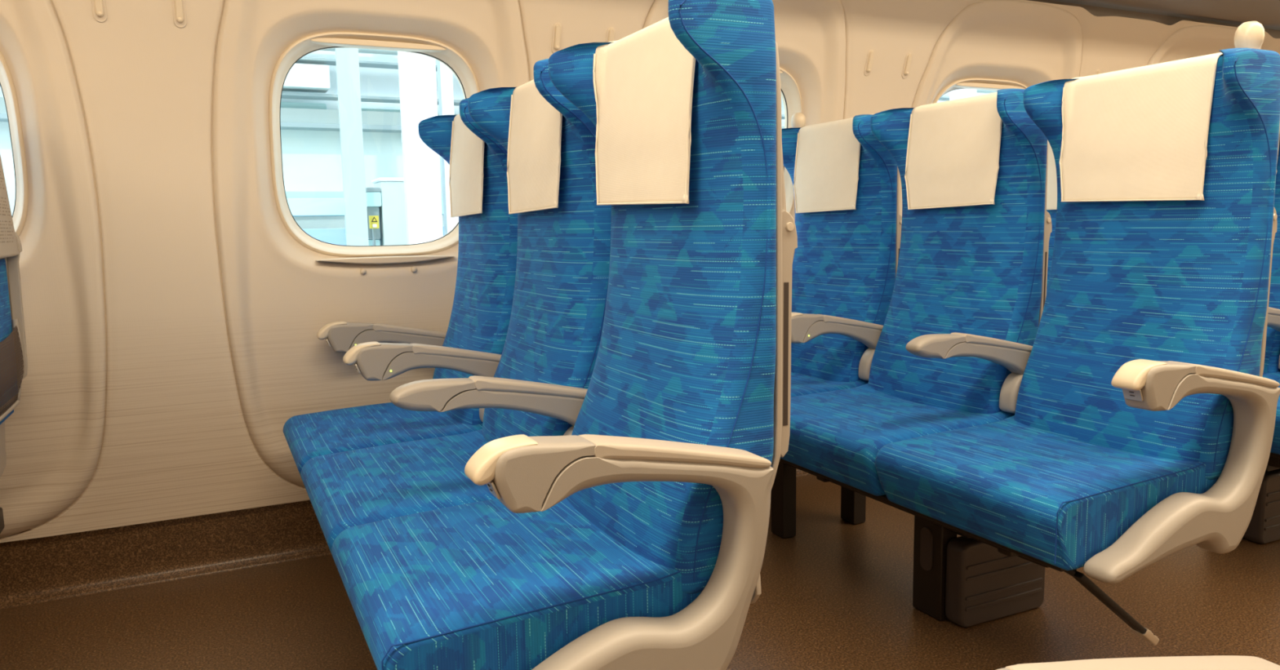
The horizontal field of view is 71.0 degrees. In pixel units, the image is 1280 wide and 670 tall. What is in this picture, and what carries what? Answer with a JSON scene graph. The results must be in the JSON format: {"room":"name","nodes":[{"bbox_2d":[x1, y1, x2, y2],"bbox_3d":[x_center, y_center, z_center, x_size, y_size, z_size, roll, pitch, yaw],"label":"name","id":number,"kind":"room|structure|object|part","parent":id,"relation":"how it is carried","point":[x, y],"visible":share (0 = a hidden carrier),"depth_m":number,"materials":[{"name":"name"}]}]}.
{"room":"train carriage","nodes":[
{"label":"train carriage","id":0,"kind":"room"},
{"bbox_2d":[0,0,1279,542],"bbox_3d":[0.308,-0.347,2.713,9.360,1.414,0.253,-4,8,-25],"label":"wall","id":1,"kind":"structure","parent":0,"point":[173,317],"depth_m":2.15,"materials":[{"name":"beige plastic"}]},
{"bbox_2d":[0,51,28,236],"bbox_3d":[-1.605,-0.388,1.875,0.536,0.598,0.147,-4,8,-25],"label":"window","id":2,"kind":"structure","parent":1,"relation":"in","point":[20,207],"depth_m":1.99,"materials":[{"name":"beige plastic"}]},
{"bbox_2d":[91,0,106,22],"bbox_3d":[-1.154,-0.709,1.912,0.026,0.076,0.034,-4,8,-25],"label":"coat hook","id":3,"kind":"object","parent":1,"relation":"attached to","point":[99,6],"visible":1,"depth_m":1.91,"materials":[{"name":"beige plastic"}]},
{"bbox_2d":[172,0,186,28],"bbox_3d":[-1.016,-0.719,1.977,0.026,0.076,0.034,-4,8,-25],"label":"coat hook","id":4,"kind":"object","parent":1,"relation":"attached to","point":[179,9],"visible":1,"depth_m":1.98,"materials":[{"name":"beige plastic"}]},
{"bbox_2d":[268,31,479,274],"bbox_3d":[-0.669,-0.459,2.322,0.536,0.598,0.147,-4,8,-25],"label":"window","id":5,"kind":"structure","parent":1,"relation":"in","point":[451,58],"depth_m":2.29,"materials":[{"name":"beige plastic"}]},
{"bbox_2d":[310,37,445,52],"bbox_3d":[-0.654,-0.727,2.248,0.330,0.015,0.038,-4,8,-25],"label":"roller blind","id":6,"kind":"object","parent":5,"relation":"attached to","point":[343,42],"visible":0.98,"depth_m":2.23,"materials":[{"name":"beige plastic"}]},
{"bbox_3d":[-0.663,-0.197,2.352,0.355,0.018,0.048,-4,8,-25],"label":"sill","id":7,"kind":"part","parent":5,"relation":"part of","materials":[{"name":"beige plastic"}]},
{"bbox_2d":[0,468,811,608],"bbox_3d":[0.494,0.391,3.046,8.840,0.193,0.094,-4,8,-25],"label":"trim","id":8,"kind":"structure","parent":1,"relation":"attached to","point":[61,566],"depth_m":2.21,"materials":[{"name":"brown"}]},
{"bbox_2d":[551,22,562,53],"bbox_3d":[-0.218,-0.780,2.359,0.026,0.076,0.034,-4,8,-25],"label":"coat hook","id":9,"kind":"object","parent":1,"relation":"attached to","point":[557,28],"visible":0.87,"depth_m":2.35,"materials":[{"name":"beige plastic"}]},
{"bbox_2d":[605,27,615,42],"bbox_3d":[-0.080,-0.790,2.425,0.026,0.076,0.034,-4,8,-25],"label":"coat hook","id":10,"kind":"object","parent":1,"relation":"attached to","point":[611,33],"visible":0.48,"depth_m":2.41,"materials":[{"name":"beige plastic"}]},
{"bbox_2d":[779,67,802,213],"bbox_3d":[0.267,-0.531,2.769,0.536,0.598,0.147,-4,8,-25],"label":"window","id":11,"kind":"structure","parent":1,"relation":"in","point":[790,93],"depth_m":2.83,"materials":[{"name":"beige plastic"}]},
{"bbox_2d":[863,49,874,75],"bbox_3d":[0.718,-0.852,2.806,0.026,0.076,0.034,-4,8,-25],"label":"coat hook","id":12,"kind":"object","parent":1,"relation":"attached to","point":[870,55],"visible":1,"depth_m":2.80,"materials":[{"name":"beige plastic"}]},
{"bbox_2d":[901,53,911,79],"bbox_3d":[0.856,-0.862,2.872,0.026,0.076,0.034,-4,8,-25],"label":"coat hook","id":13,"kind":"object","parent":1,"relation":"attached to","point":[908,60],"visible":1,"depth_m":2.87,"materials":[{"name":"beige plastic"}]},
{"bbox_2d":[933,78,1027,103],"bbox_3d":[1.203,-0.602,3.217,0.536,0.598,0.147,-4,8,-25],"label":"window","id":14,"kind":"structure","parent":1,"relation":"in","point":[950,87],"depth_m":3.10,"materials":[{"name":"beige plastic"}]},
{"bbox_2d":[954,82,1024,90],"bbox_3d":[1.218,-0.870,3.142,0.330,0.015,0.038,-4,8,-25],"label":"roller blind","id":15,"kind":"object","parent":14,"relation":"attached to","point":[964,85],"visible":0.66,"depth_m":3.12,"materials":[{"name":"beige plastic"}]},
{"bbox_2d":[1094,69,1101,75],"bbox_3d":[1.655,-0.923,3.253,0.026,0.076,0.034,-4,8,-25],"label":"coat hook","id":16,"kind":"object","parent":1,"relation":"attached to","point":[1098,72],"visible":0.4,"depth_m":3.24,"materials":[{"name":"beige plastic"}]},
{"bbox_2d":[1026,0,1279,38],"bbox_3d":[0.565,-1.038,2.669,8.840,0.100,0.027,-4,8,-25],"label":"trim","id":17,"kind":"structure","parent":1,"relation":"attached to","point":[1095,11],"depth_m":3.25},
{"bbox_2d":[1048,0,1279,30],"bbox_3d":[0.627,-1.110,2.527,8.840,0.125,0.531,-4,8,-25],"label":"luggage rack","id":18,"kind":"object","parent":1,"relation":"attached to","point":[1266,12],"visible":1,"depth_m":3.20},
{"bbox_2d":[0,474,1279,669],"bbox_3d":[1.281,0.686,1.447,9.040,0.050,3.700,-4,8,-25],"label":"floor","id":19,"kind":"structure","parent":0,"point":[837,594],"depth_m":1.97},
{"bbox_2d":[0,506,4,533],"bbox_3d":[-1.271,0.583,1.260,0.420,0.290,1.353,-4,8,-25],"label":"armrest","id":20,"kind":"object","parent":19,"relation":"on","point":[2,519],"visible":1,"depth_m":1.92,"materials":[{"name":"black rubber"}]},
{"bbox_2d":[0,155,27,476],"bbox_3d":[-1.477,-0.030,1.632,0.550,0.846,0.518,-4,8,-25],"label":"seat","id":21,"kind":"object","parent":20,"relation":"on","point":[13,350],"visible":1,"depth_m":1.86,"materials":[{"name":"blue woven fabric"},{"name":"warm grey plastic"},{"name":"beige plastic"}]},
{"bbox_3d":[-1.253,0.076,1.754,0.026,0.186,0.363,-4,8,-25],"label":"pocket frame","id":22,"kind":"part","parent":21,"relation":"part of","materials":[{"name":"beige plastic"}]},
{"bbox_2d":[0,155,27,379],"bbox_3d":[-1.249,-0.134,1.732,0.038,0.503,0.399,-4,8,-25],"label":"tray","id":23,"kind":"object","parent":21,"relation":"on","point":[13,350],"depth_m":1.86,"materials":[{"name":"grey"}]},
{"bbox_2d":[771,457,1159,645],"bbox_3d":[0.602,0.440,2.154,0.420,0.290,1.353,-4,8,-25],"label":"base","id":24,"kind":"object","parent":19,"relation":"on","point":[968,580],"visible":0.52,"depth_m":1.91,"materials":[{"name":"black metal"}]},
{"bbox_3d":[0.393,0.432,2.456,0.045,0.240,0.060,-4,8,-25],"label":"leg","id":25,"kind":"part","parent":24,"relation":"part of","materials":[{"name":"brown metal"}]},
{"bbox_2d":[782,112,902,397],"bbox_3d":[0.395,-0.197,2.523,0.550,0.895,0.518,-4,8,-25],"label":"seat","id":26,"kind":"object","parent":24,"relation":"on","point":[845,262],"visible":0.52,"depth_m":2.45,"materials":[{"name":"blue fabric"}]},
{"bbox_3d":[0.372,-0.035,2.266,0.072,0.041,0.038,-4,8,-25],"label":"recline lever","id":27,"kind":"part","parent":26,"relation":"part of","materials":[{"name":"beige plastic"}]},
{"bbox_3d":[0.480,-0.624,2.716,0.048,0.098,0.048,-4,8,-25],"label":"grab knob","id":28,"kind":"part","parent":26,"relation":"part of","materials":[{"name":"beige plastic"}]},
{"bbox_2d":[791,372,868,397],"bbox_3d":[0.353,0.180,2.530,0.429,0.146,0.441,-4,8,-25],"label":"seat cushion","id":29,"kind":"object","parent":26,"relation":"on","point":[802,383],"depth_m":2.42,"materials":[{"name":"blue fabric"}]},
{"bbox_2d":[793,114,873,213],"bbox_3d":[0.568,-0.484,2.572,0.113,0.261,0.296,-4,8,-25],"label":"headrest cover","id":30,"kind":"object","parent":26,"relation":"attached to","point":[826,169],"visible":0.91,"depth_m":2.55,"materials":[{"name":"beige fabric"}]},
{"bbox_3d":[0.557,0.014,2.362,0.343,0.121,0.040,-4,8,-25],"label":"armrest","id":31,"kind":"part","parent":26,"relation":"part of","materials":[{"name":"grey plastic"}]},
{"bbox_2d":[897,208,902,260],"bbox_3d":[0.624,-0.277,2.626,0.038,0.503,0.399,-4,8,-25],"label":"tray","id":32,"kind":"object","parent":26,"relation":"on","point":[900,218],"depth_m":2.45,"materials":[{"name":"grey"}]},
{"bbox_3d":[0.609,0.415,2.559,0.045,0.240,0.060,-4,8,-25],"label":"leg","id":33,"kind":"part","parent":24,"relation":"part of","materials":[{"name":"brown metal"}]},
{"bbox_2d":[780,88,1052,496],"bbox_3d":[0.607,-0.123,2.091,0.550,0.846,0.496,-4,8,-25],"label":"seat","id":34,"kind":"object","parent":24,"relation":"on","point":[954,346],"visible":0.77,"depth_m":2.03,"materials":[{"name":"blue fabric"}]},
{"bbox_2d":[780,383,1014,496],"bbox_3d":[0.553,0.227,2.118,0.429,0.146,0.472,-4,8,-25],"label":"seat cushion","id":35,"kind":"object","parent":34,"relation":"on","point":[838,435],"depth_m":2.00,"materials":[{"name":"blue fabric"}]},
{"bbox_2d":[904,92,1002,209],"bbox_3d":[0.776,-0.434,2.144,0.113,0.261,0.298,-4,8,-25],"label":"headrest cover","id":36,"kind":"object","parent":34,"relation":"attached to","point":[953,147],"visible":0.93,"depth_m":2.12,"materials":[{"name":"beige fabric"}]},
{"bbox_3d":[0.740,-0.183,2.162,0.156,0.750,0.434,-4,8,-25],"label":"backrest","id":37,"kind":"part","parent":34,"relation":"part of","materials":[{"name":"blue fabric"}]},
{"bbox_3d":[0.766,0.064,1.937,0.339,0.118,0.040,-4,8,-25],"label":"armrest","id":38,"kind":"part","parent":34,"relation":"part of","materials":[{"name":"grey plastic"}]},
{"bbox_2d":[1043,211,1052,307],"bbox_3d":[0.831,-0.228,2.200,0.038,0.503,0.399,-4,8,-25],"label":"tray","id":39,"kind":"object","parent":34,"relation":"on","point":[1047,220],"depth_m":2.02,"materials":[{"name":"grey plastic"}]},
{"bbox_2d":[779,457,1065,571],"bbox_3d":[0.558,0.304,2.136,0.345,0.014,1.320,-4,8,-25],"label":"frame","id":40,"kind":"object","parent":24,"relation":"on","point":[1002,549],"depth_m":1.72,"materials":[{"name":"brown metal"}]},
{"bbox_3d":[0.619,0.462,1.934,0.006,0.095,0.034,-4,8,-25],"label":"vent plate","id":41,"kind":"part","parent":24,"relation":"part of","materials":[{"name":"grey plastic"}]},
{"bbox_3d":[0.640,0.490,1.948,0.045,0.240,0.085,-4,8,-25],"label":"leg","id":42,"kind":"part","parent":24,"relation":"part of","materials":[{"name":"brown metal"}]},
{"bbox_2d":[951,529,969,537],"bbox_3d":[0.769,0.398,1.937,0.230,0.030,0.060,-4,8,-25],"label":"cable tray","id":43,"kind":"object","parent":24,"relation":"on","point":[953,534],"depth_m":1.90,"materials":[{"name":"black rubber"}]},
{"bbox_2d":[875,21,1279,584],"bbox_3d":[0.816,-0.093,1.659,0.550,0.905,0.504,-4,8,-25],"label":"seat","id":44,"kind":"object","parent":24,"relation":"on","point":[1140,433],"visible":0.97,"depth_m":1.59,"materials":[{"name":"blue fabric"}]},
{"bbox_2d":[875,415,1217,570],"bbox_3d":[0.754,0.274,1.705,0.429,0.147,0.443,-4,8,-25],"label":"seat cushion","id":45,"kind":"object","parent":44,"relation":"on","point":[1060,493],"depth_m":1.58,"materials":[{"name":"blue fabric"}]},
{"bbox_3d":[0.777,0.093,1.413,0.010,0.020,0.031,-4,8,-25],"label":"socket plate","id":46,"kind":"part","parent":44,"relation":"part of","materials":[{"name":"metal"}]},
{"bbox_3d":[0.786,0.063,1.414,0.072,0.041,0.046,-4,8,-25],"label":"recline lever","id":47,"kind":"part","parent":44,"relation":"part of","materials":[{"name":"beige plastic"}]},
{"bbox_2d":[1059,52,1223,202],"bbox_3d":[0.977,-0.387,1.731,0.113,0.261,0.308,-4,8,-25],"label":"headrest cover","id":48,"kind":"object","parent":44,"relation":"attached to","point":[1139,133],"visible":0.98,"depth_m":1.70,"materials":[{"name":"beige fabric"}]},
{"bbox_3d":[0.948,-0.134,1.736,0.156,0.750,0.434,-4,8,-25],"label":"backrest","id":49,"kind":"part","parent":44,"relation":"part of","materials":[{"name":"blue fabric"}]},
{"bbox_3d":[0.906,0.218,1.487,0.417,0.326,0.054,-4,8,-25],"label":"frame","id":50,"kind":"part","parent":44,"relation":"part of","materials":[{"name":"grey plastic"}]},
{"bbox_3d":[1.049,-0.490,1.546,0.048,0.098,0.048,-4,8,-25],"label":"grab knob","id":51,"kind":"part","parent":44,"relation":"part of","materials":[{"name":"beige plastic"}]},
{"bbox_2d":[1262,208,1277,377],"bbox_3d":[1.038,-0.180,1.775,0.038,0.503,0.399,-4,8,-25],"label":"tray","id":52,"kind":"object","parent":44,"relation":"on","point":[1274,222],"depth_m":1.60,"materials":[{"name":"grey plastic"}]},
{"bbox_2d":[995,655,1279,669],"bbox_3d":[0.341,0.087,0.262,0.550,0.905,0.504,-4,8,-25],"label":"seat","id":53,"kind":"object","parent":19,"relation":"on","point":[1205,662],"visible":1,"depth_m":0.52,"materials":[{"name":"beige plastic"}]},
{"bbox_2d":[1241,453,1279,544],"bbox_3d":[1.538,0.368,2.602,0.420,0.290,1.353,-4,8,-25],"label":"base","id":54,"kind":"object","parent":19,"relation":"on","point":[1264,527],"visible":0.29,"depth_m":2.32,"materials":[{"name":"black metal"}]},
{"bbox_2d":[1046,209,1056,292],"bbox_3d":[1.331,-0.244,2.974,0.550,0.846,0.518,-4,8,-25],"label":"seat","id":55,"kind":"object","parent":54,"relation":"on","point":[1052,213],"visible":0.02,"depth_m":3.11,"materials":[{"name":"blue fabric"}]},
{"bbox_2d":[1046,142,1057,209],"bbox_3d":[1.504,-0.555,3.019,0.113,0.261,0.296,-4,8,-25],"label":"headrest cover","id":56,"kind":"object","parent":55,"relation":"attached to","point":[1051,195],"visible":0.09,"depth_m":3.09,"materials":[{"name":"beige fabric"}]},
{"bbox_2d":[1262,142,1279,380],"bbox_3d":[1.543,-0.194,2.538,0.550,0.846,0.496,-4,8,-25],"label":"seat","id":57,"kind":"object","parent":54,"relation":"on","point":[1272,357],"visible":0.07,"depth_m":2.45,"materials":[{"name":"blue fabric"}]},
{"bbox_2d":[1262,370,1279,380],"bbox_3d":[1.490,0.156,2.565,0.429,0.146,0.472,-4,8,-25],"label":"seat cushion","id":58,"kind":"object","parent":57,"relation":"on","point":[1272,375],"depth_m":2.42,"materials":[{"name":"blue fabric"}]},
{"bbox_3d":[1.703,-0.008,2.384,0.339,0.118,0.040,-4,8,-25],"label":"armrest","id":59,"kind":"part","parent":57,"relation":"part of","materials":[{"name":"grey plastic"}]},
{"bbox_2d":[1275,124,1279,174],"bbox_3d":[1.712,-0.506,2.591,0.113,0.261,0.298,-4,8,-25],"label":"headrest cover","id":60,"kind":"object","parent":57,"relation":"attached to","point":[1279,125],"visible":0.02,"depth_m":2.44,"materials":[{"name":"beige fabric"}]},
{"bbox_2d":[1265,465,1279,471],"bbox_3d":[1.706,0.327,2.384,0.230,0.030,0.060,-4,8,-25],"label":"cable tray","id":61,"kind":"object","parent":54,"relation":"on","point":[1268,468],"depth_m":2.32,"materials":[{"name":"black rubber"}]},
{"bbox_2d":[1269,453,1279,457],"bbox_3d":[1.495,0.232,2.583,0.345,0.014,1.320,-4,8,-25],"label":"tray","id":62,"kind":"object","parent":54,"relation":"on","point":[1277,455],"depth_m":2.14,"materials":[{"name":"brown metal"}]},
{"bbox_2d":[1270,379,1279,454],"bbox_3d":[1.752,-0.165,2.106,0.550,0.905,0.504,-4,8,-25],"label":"seat","id":63,"kind":"object","parent":54,"relation":"on","point":[1275,448],"visible":0.03,"depth_m":2.10,"materials":[{"name":"blue fabric"}]},
{"bbox_3d":[-0.334,0.511,1.707,0.420,0.290,1.353,-4,8,-25],"label":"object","id":64,"kind":"object","parent":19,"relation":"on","visible":0},
{"bbox_2d":[283,97,517,475],"bbox_3d":[-0.541,-0.101,2.079,0.550,0.846,0.518,-4,8,-25],"label":"seat","id":65,"kind":"object","parent":64,"relation":"on","point":[473,344],"visible":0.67,"depth_m":2.00,"materials":[{"name":"blue woven fabric"},{"name":"warm grey plastic"},{"name":"beige plastic"}]},
{"bbox_3d":[-0.771,-0.011,2.243,0.072,0.041,0.038,-4,8,-25],"label":"recline lever","id":66,"kind":"part","parent":65,"relation":"part of","materials":[{"name":"beige plastic"}]},
{"bbox_3d":[-0.574,0.067,1.818,0.010,0.020,0.031,-4,8,-25],"label":"socket plate","id":67,"kind":"part","parent":65,"relation":"part of","materials":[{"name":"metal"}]},
{"bbox_3d":[-0.564,0.037,1.819,0.072,0.041,0.038,-4,8,-25],"label":"recline lever","id":68,"kind":"part","parent":65,"relation":"part of","materials":[{"name":"beige plastic"}]},
{"bbox_2d":[283,402,482,475],"bbox_3d":[-0.583,0.252,2.083,0.429,0.146,0.441,-4,8,-25],"label":"seat cushion","id":69,"kind":"object","parent":65,"relation":"on","point":[308,437],"depth_m":1.99,"materials":[{"name":"blue fabric"}]},
{"bbox_3d":[-0.585,0.037,2.339,0.343,0.121,0.040,-4,8,-25],"label":"armrest","id":70,"kind":"part","parent":65,"relation":"part of","materials":[{"name":"grey plastic"}]},
{"bbox_3d":[-0.379,0.085,1.915,0.343,0.121,0.040,-4,8,-25],"label":"armrest","id":71,"kind":"part","parent":65,"relation":"part of","materials":[{"name":"grey plastic"}]},
{"bbox_2d":[448,114,484,217],"bbox_3d":[-0.368,-0.412,2.125,0.113,0.261,0.296,-4,8,-25],"label":"headrest cover","id":72,"kind":"object","parent":65,"relation":"attached to","point":[467,149],"visible":0.67,"depth_m":2.11,"materials":[{"name":"beige fabric"}]},
{"bbox_3d":[-0.403,-0.160,2.141,0.156,0.750,0.434,-4,8,-25],"label":"backrest","id":73,"kind":"part","parent":65,"relation":"part of","materials":[{"name":"blue fabric"}]},
{"bbox_2d":[300,58,611,552],"bbox_3d":[-0.329,-0.051,1.644,0.550,0.846,0.496,-4,8,-25],"label":"seat","id":74,"kind":"object","parent":64,"relation":"on","point":[539,386],"visible":0.6,"depth_m":1.57,"materials":[{"name":"blue woven fabric"},{"name":"warm grey plastic"},{"name":"beige plastic"}]},
{"bbox_2d":[300,429,497,552],"bbox_3d":[-0.383,0.299,1.671,0.429,0.146,0.472,-4,8,-25],"label":"seat cushion","id":75,"kind":"object","parent":74,"relation":"on","point":[345,490],"depth_m":1.58,"materials":[{"name":"blue fabric"}]},
{"bbox_3d":[-0.170,0.135,1.490,0.339,0.118,0.040,-4,8,-25],"label":"armrest","id":76,"kind":"part","parent":74,"relation":"part of","materials":[{"name":"grey plastic"}]},
{"bbox_2d":[506,80,562,214],"bbox_3d":[-0.160,-0.363,1.697,0.113,0.261,0.298,-4,8,-25],"label":"headrest cover","id":77,"kind":"object","parent":74,"relation":"attached to","point":[535,131],"visible":0.66,"depth_m":1.68,"materials":[{"name":"beige fabric"}]},
{"bbox_3d":[-0.196,-0.112,1.715,0.156,0.750,0.434,-4,8,-25],"label":"backrest","id":78,"kind":"part","parent":74,"relation":"part of","materials":[{"name":"blue fabric"}]},
{"bbox_2d":[331,0,797,669],"bbox_3d":[-0.121,-0.021,1.212,0.550,0.905,0.504,-4,8,-25],"label":"seat","id":79,"kind":"object","parent":64,"relation":"on","point":[635,538],"visible":0.88,"depth_m":1.12,"materials":[{"name":"blue fabric"}]},
{"bbox_3d":[-0.160,0.164,0.966,0.010,0.020,0.031,-4,8,-25],"label":"socket plate","id":80,"kind":"part","parent":79,"relation":"part of","materials":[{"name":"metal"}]},
{"bbox_3d":[-0.150,0.134,0.967,0.072,0.041,0.046,-4,8,-25],"label":"recline lever","id":81,"kind":"part","parent":79,"relation":"part of","materials":[{"name":"beige plastic"}]},
{"bbox_2d":[331,497,701,669],"bbox_3d":[-0.182,0.346,1.258,0.429,0.147,0.443,-4,8,-25],"label":"seat cushion","id":82,"kind":"object","parent":79,"relation":"on","point":[482,585],"depth_m":1.12,"materials":[{"name":"blue fabric"}]},
{"bbox_2d":[592,17,695,205],"bbox_3d":[0.041,-0.316,1.284,0.113,0.261,0.308,-4,8,-25],"label":"headrest cover","id":83,"kind":"object","parent":79,"relation":"attached to","point":[643,80],"visible":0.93,"depth_m":1.25,"materials":[{"name":"beige fabric"}]},
{"bbox_3d":[-0.030,0.290,1.040,0.417,0.326,0.054,-4,8,-25],"label":"frame","id":84,"kind":"part","parent":79,"relation":"part of","materials":[{"name":"grey plastic"}]},
{"bbox_3d":[0.011,-0.063,1.289,0.156,0.750,0.434,-4,8,-25],"label":"backrest","id":85,"kind":"part","parent":79,"relation":"part of","materials":[{"name":"blue fabric"}]},
{"bbox_2d":[780,151,797,457],"bbox_3d":[0.102,-0.108,1.327,0.038,0.503,0.399,-4,8,-25],"label":"tray","id":86,"kind":"object","parent":79,"relation":"on","point":[788,237],"depth_m":1.16,"materials":[{"name":"grey plastic"}]},
{"label":"outside","id":87,"kind":"structure","parent":0,"visible":0},
{"bbox_3d":[3.105,0.547,9.082,24.000,0.100,6.400,-4,8,-25],"label":"platform","id":88,"kind":"object","parent":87,"visible":0},
{"bbox_2d":[335,48,368,245],"bbox_3d":[-1.525,-1.397,4.655,0.109,5.000,0.132,-4,8,-25],"label":"column","id":89,"kind":"structure","parent":88,"relation":"on","point":[347,61],"depth_m":4.65,"materials":[{"name":"grey metal"}]},
{"bbox_2d":[365,187,381,245],"bbox_3d":[-1.490,0.113,5.131,0.080,1.885,0.180,-4,8,-25],"label":"gate","id":90,"kind":"object","parent":88,"relation":"on","point":[373,195],"visible":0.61,"depth_m":4.96,"materials":[{"name":"grey metal"}]},
{"bbox_3d":[-1.502,0.253,5.169,0.070,1.600,0.130,-4,8,-25],"label":"post","id":91,"kind":"part","parent":90,"relation":"part of","materials":[{"name":"grey metal"}]},
{"bbox_2d":[368,215,379,245],"bbox_3d":[-1.455,0.202,5.045,0.050,1.730,0.073,-4,8,-25],"label":"caution sign","id":92,"kind":"object","parent":88,"relation":"on","point":[373,220],"visible":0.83,"depth_m":4.92,"materials":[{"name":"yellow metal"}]},
{"bbox_3d":[-1.461,-0.620,4.927,0.050,0.070,0.020,-4,8,-25],"label":"sign plate","id":93,"kind":"part","parent":92,"relation":"part of","materials":[{"name":"yellow plastic"}]},
{"bbox_2d":[371,177,406,245],"bbox_3d":[-1.377,0.069,5.248,0.240,1.940,0.260,-4,8,-25],"label":"tall cabinet","id":94,"kind":"object","parent":88,"relation":"on","point":[392,210],"visible":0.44,"depth_m":5.03,"materials":[{"name":"white paint"}]},
{"bbox_2d":[397,51,443,244],"bbox_3d":[-1.203,-1.421,4.809,0.184,5.000,0.132,-4,8,-25],"label":"column","id":95,"kind":"structure","parent":88,"relation":"on","point":[416,72],"depth_m":4.80,"materials":[{"name":"white metal"}]},
{"bbox_2d":[436,60,458,235],"bbox_3d":[-1.068,-1.432,4.874,0.064,5.000,0.132,-4,8,-25],"label":"column","id":96,"kind":"structure","parent":88,"relation":"on","point":[445,81],"depth_m":4.87,"materials":[{"name":"white metal"}]},
{"bbox_2d":[0,48,997,245],"bbox_3d":[3.398,-1.904,8.077,20.000,5.000,0.950,-4,8,-25],"label":"station building","id":97,"kind":"structure","parent":88,"relation":"on","point":[310,135],"depth_m":5.71,"materials":[{"name":"white paint"}]},
{"bbox_3d":[-2.299,-0.852,5.578,0.950,0.080,0.120,-4,8,-25],"label":"wall panel","id":98,"kind":"part","parent":97,"relation":"part of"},
{"bbox_2d":[949,88,976,100],"bbox_3d":[2.335,-1.692,6.499,0.144,5.000,0.132,-4,8,-25],"label":"column","id":99,"kind":"structure","parent":88,"relation":"on","point":[960,93],"depth_m":6.45,"materials":[{"name":"white paint"}]}
]}

